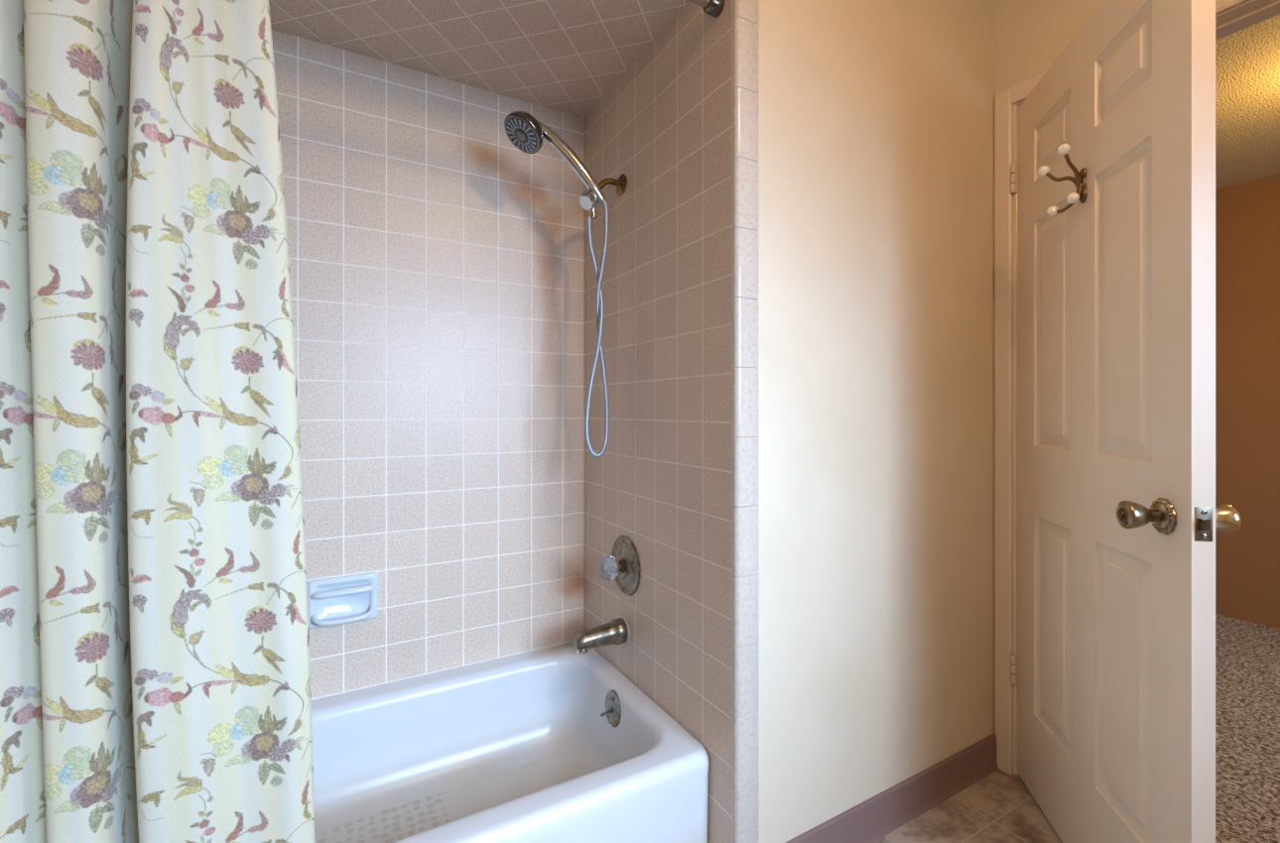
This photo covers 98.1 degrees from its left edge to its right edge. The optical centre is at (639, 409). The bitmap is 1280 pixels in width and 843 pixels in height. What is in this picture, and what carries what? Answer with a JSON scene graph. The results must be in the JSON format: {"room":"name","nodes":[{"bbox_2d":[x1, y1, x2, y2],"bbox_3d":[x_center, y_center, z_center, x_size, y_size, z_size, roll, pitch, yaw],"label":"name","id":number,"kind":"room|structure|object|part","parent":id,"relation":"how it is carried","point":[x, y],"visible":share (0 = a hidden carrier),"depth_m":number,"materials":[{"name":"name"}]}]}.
{"room":"bathroom","nodes":[
{"label":"bathroom","id":0,"kind":"room"},
{"bbox_2d":[271,29,583,700],"bbox_3d":[-0.885,-0.099,1.629,1.524,2.464,0.100,0,0,-30],"label":"wall","id":1,"kind":"structure","parent":0,"point":[437,261],"depth_m":1.71,"materials":[{"name":"tile"}]},
{"bbox_2d":[307,572,378,629],"bbox_3d":[-0.836,0.543,1.569,0.178,0.134,0.054,0,0,-30],"label":"soap dish","id":2,"kind":"object","parent":1,"relation":"attached to","point":[337,600],"visible":0.99,"depth_m":1.58,"materials":[{"name":"white ceramic"}]},
{"bbox_2d":[311,605,374,626],"bbox_3d":[-0.835,0.582,1.566,0.159,0.029,0.048,0,0,-30],"label":"tray","id":3,"kind":"object","parent":2,"relation":"on","point":[324,615],"depth_m":1.57,"materials":[{"name":"white ceramic"}]},
{"bbox_2d":[268,0,688,118],"bbox_3d":[-0.714,-1.046,1.254,1.600,0.030,0.922,0,0,-30],"label":"ceiling","id":4,"kind":"structure","parent":0,"point":[563,56],"depth_m":1.53,"materials":[{"name":"tile"}]},
{"bbox_2d":[583,0,736,842],"bbox_3d":[-0.015,0.051,1.655,0.012,2.164,0.919,0,0,-30],"label":"wall","id":5,"kind":"structure","parent":0,"point":[662,481],"depth_m":1.49,"materials":[{"name":"tile"}]},
{"bbox_2d":[573,617,629,653],"bbox_3d":[-0.121,0.678,1.668,0.160,0.082,0.082,0,0,-30],"label":"tub spout","id":6,"kind":"object","parent":5,"relation":"attached to","point":[615,632],"visible":1,"depth_m":1.65,"materials":[{"name":"grey metal"}]},
{"bbox_2d":[578,174,627,219],"bbox_3d":[-0.114,-0.646,1.669,0.153,0.157,0.062,0,0,-37],"label":"shower arm","id":7,"kind":"object","parent":5,"relation":"attached to","point":[587,199],"visible":0.83,"depth_m":1.64,"materials":[{"name":"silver metal"}]},
{"bbox_2d":[504,111,609,458],"bbox_3d":[-0.237,-0.342,1.609,0.307,0.968,0.117,0,0,-30],"label":"shower","id":8,"kind":"object","parent":7,"relation":"attached to","point":[527,134],"visible":1,"depth_m":1.62,"materials":[{"name":"silver metal"}]},
{"bbox_3d":[-0.200,-0.714,1.608,0.207,0.210,0.038,0,0,-18],"label":"handle","id":9,"kind":"part","parent":8,"relation":"part of","materials":[{"name":"silver metal"}]},
{"bbox_3d":[-0.100,-0.675,1.688,0.097,0.062,0.019,0,0,-30],"label":"arm","id":10,"kind":"part","parent":7,"relation":"part of","materials":[{"name":"brown metal"}]},
{"bbox_2d":[597,535,639,596],"bbox_3d":[-0.081,0.473,1.668,0.090,0.178,0.178,0,0,-30],"label":"shower valve","id":11,"kind":"object","parent":5,"relation":"attached to","point":[622,567],"visible":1,"depth_m":1.65,"materials":[{"name":"grey metal"}]},
{"bbox_3d":[-0.094,0.473,1.661,0.061,0.078,0.078,0,0,-30],"label":"knob","id":12,"kind":"part","parent":11,"relation":"part of","materials":[{"name":"white plastic"}]},
{"bbox_3d":[-0.069,0.473,1.675,0.027,0.040,0.040,0,0,-30],"label":"stem","id":13,"kind":"part","parent":11,"relation":"part of","materials":[{"name":"brown metal"}]},
{"bbox_2d":[736,0,996,842],"bbox_3d":[-0.251,-0.087,1.515,2.662,2.440,0.928,0,0,-30],"label":"wall","id":14,"kind":"structure","parent":0,"point":[876,117],"depth_m":1.48,"materials":[{"name":"paint"}]},
{"bbox_2d":[732,0,758,842],"bbox_3d":[0.241,0.013,1.262,0.066,2.240,0.015,0,0,-30],"label":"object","id":15,"kind":"structure","parent":14,"relation":"attached to","point":[744,12],"depth_m":1.25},
{"bbox_2d":[784,734,999,842],"bbox_3d":[0.701,1.081,1.515,0.982,0.103,0.017,0,0,-30],"label":"baseboard","id":16,"kind":"structure","parent":14,"relation":"attached to","point":[870,821],"depth_m":1.54,"materials":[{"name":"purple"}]},
{"bbox_2d":[994,0,1279,775],"bbox_3d":[1.411,0.066,1.409,0.146,2.133,0.905,0,0,-30],"label":"door frame","id":17,"kind":"structure","parent":14,"relation":"attached to","point":[1004,101],"depth_m":1.73,"materials":[{"name":"beige paint"}]},
{"bbox_2d":[1010,0,1241,842],"bbox_3d":[1.089,0.096,1.344,0.181,2.050,0.769,0,0,14],"label":"door","id":18,"kind":"structure","parent":17,"relation":"attached to","point":[1112,669],"depth_m":1.19,"materials":[{"name":"paint"}]},
{"bbox_2d":[1037,143,1087,216],"bbox_3d":[1.032,-0.554,1.347,0.077,0.140,0.126,0,0,14],"label":"coat hook","id":19,"kind":"object","parent":18,"relation":"attached to","point":[1080,181],"visible":1,"depth_m":1.33,"materials":[{"name":"brown metal"}]},
{"bbox_3d":[1.063,-0.539,1.338,0.011,0.084,0.026,0,0,14],"label":"plate","id":20,"kind":"part","parent":19,"relation":"part of","materials":[{"name":"brown metal"}]},
{"bbox_3d":[0.930,0.203,1.075,0.004,0.028,0.028,0,0,14],"label":"knob","id":21,"kind":"part","parent":18,"relation":"part of","materials":[{"name":"gold metal"}]},
{"bbox_3d":[0.960,0.203,1.067,0.058,0.054,0.054,0,0,14],"label":"knob handle","id":22,"kind":"part","parent":18,"relation":"part of","materials":[{"name":"gold metal"}]},
{"bbox_3d":[0.997,0.203,0.983,0.025,0.060,0.004,0,0,14],"label":"latch plate","id":23,"kind":"part","parent":18,"relation":"part of","materials":[{"name":"grey metal"}]},
{"bbox_3d":[1.070,0.203,1.039,0.058,0.054,0.054,0,0,14],"label":"knob handle","id":24,"kind":"part","parent":18,"relation":"part of","materials":[{"name":"gold metal"}]},
{"bbox_2d":[873,769,1062,842],"bbox_3d":[0.290,1.163,0.487,2.782,0.060,3.250,0,0,-30],"label":"floor","id":25,"kind":"structure","parent":0,"point":[999,808],"depth_m":1.53,"materials":[{"name":"tile"}]},
{"bbox_2d":[311,641,709,842],"bbox_3d":[-0.674,0.971,1.262,1.520,0.322,0.744,0,0,-30],"label":"bathtub","id":26,"kind":"object","parent":25,"relation":"on","point":[555,744],"visible":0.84,"depth_m":1.54,"materials":[{"name":"white ceramic"}]},
{"bbox_3d":[-0.098,0.880,1.616,0.037,0.023,0.018,0,0,-30],"label":"trip lever","id":27,"kind":"part","parent":26,"relation":"part of","materials":[{"name":"silver metal"}]},
{"bbox_3d":[-0.079,0.874,1.627,0.019,0.098,0.099,0,0,-30],"label":"overflow plate","id":28,"kind":"part","parent":26,"relation":"part of","materials":[{"name":"grey metal"}]},
{"bbox_2d":[996,0,1102,94],"bbox_3d":[1.507,-0.087,1.240,0.118,2.440,3.150,0,0,-30],"label":"wall","id":29,"kind":"structure","parent":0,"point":[1031,35],"depth_m":1.68,"materials":[{"name":"paint"}]},
{"bbox_2d":[1215,173,1279,628],"bbox_3d":[3.858,-0.037,1.921,0.100,2.340,4.300,0,0,-30],"label":"wall","id":30,"kind":"structure","parent":0,"point":[1247,214],"depth_m":2.94,"materials":[{"name":"brown paint"}]},
{"bbox_2d":[1215,14,1279,189],"bbox_3d":[2.854,-1.232,1.290,2.270,0.050,4.200,0,0,-30],"label":"ceiling","id":31,"kind":"structure","parent":0,"point":[1247,61],"depth_m":2.20,"materials":[{"name":"beige paint"}]},
{"bbox_3d":[2.830,1.163,1.334,2.468,0.060,4.300,0,0,-30],"label":"floor","id":32,"kind":"structure","parent":0,"visible":0},
{"bbox_2d":[1215,614,1279,842],"bbox_3d":[2.419,1.120,1.963,2.358,0.013,2.600,0,0,-30],"label":"carpet","id":33,"kind":"object","parent":32,"relation":"on","point":[1247,654],"visible":0.19,"depth_m":1.93,"materials":[{"name":"beige carpet"}]},
{"bbox_3d":[-1.374,0.051,0.873,0.076,2.164,0.928,0,0,-30],"label":"wall","id":34,"kind":"structure","parent":0,"visible":0},
{"bbox_2d":[687,0,724,17],"bbox_3d":[-0.478,-0.939,0.917,1.523,0.045,0.045,0,0,-30],"label":"curtain rod","id":35,"kind":"object","parent":34,"relation":"attached to","point":[713,8],"visible":1,"depth_m":1.27,"materials":[{"name":"silver metal"}]},
{"bbox_2d":[0,0,315,842],"bbox_3d":[-0.820,0.086,0.723,0.690,1.994,0.090,0,0,-30],"label":"shower curtain","id":36,"kind":"object","parent":35,"relation":"hanging from","point":[156,687],"visible":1,"depth_m":0.77,"materials":[{"name":"multicoloured fabric"}]}
]}

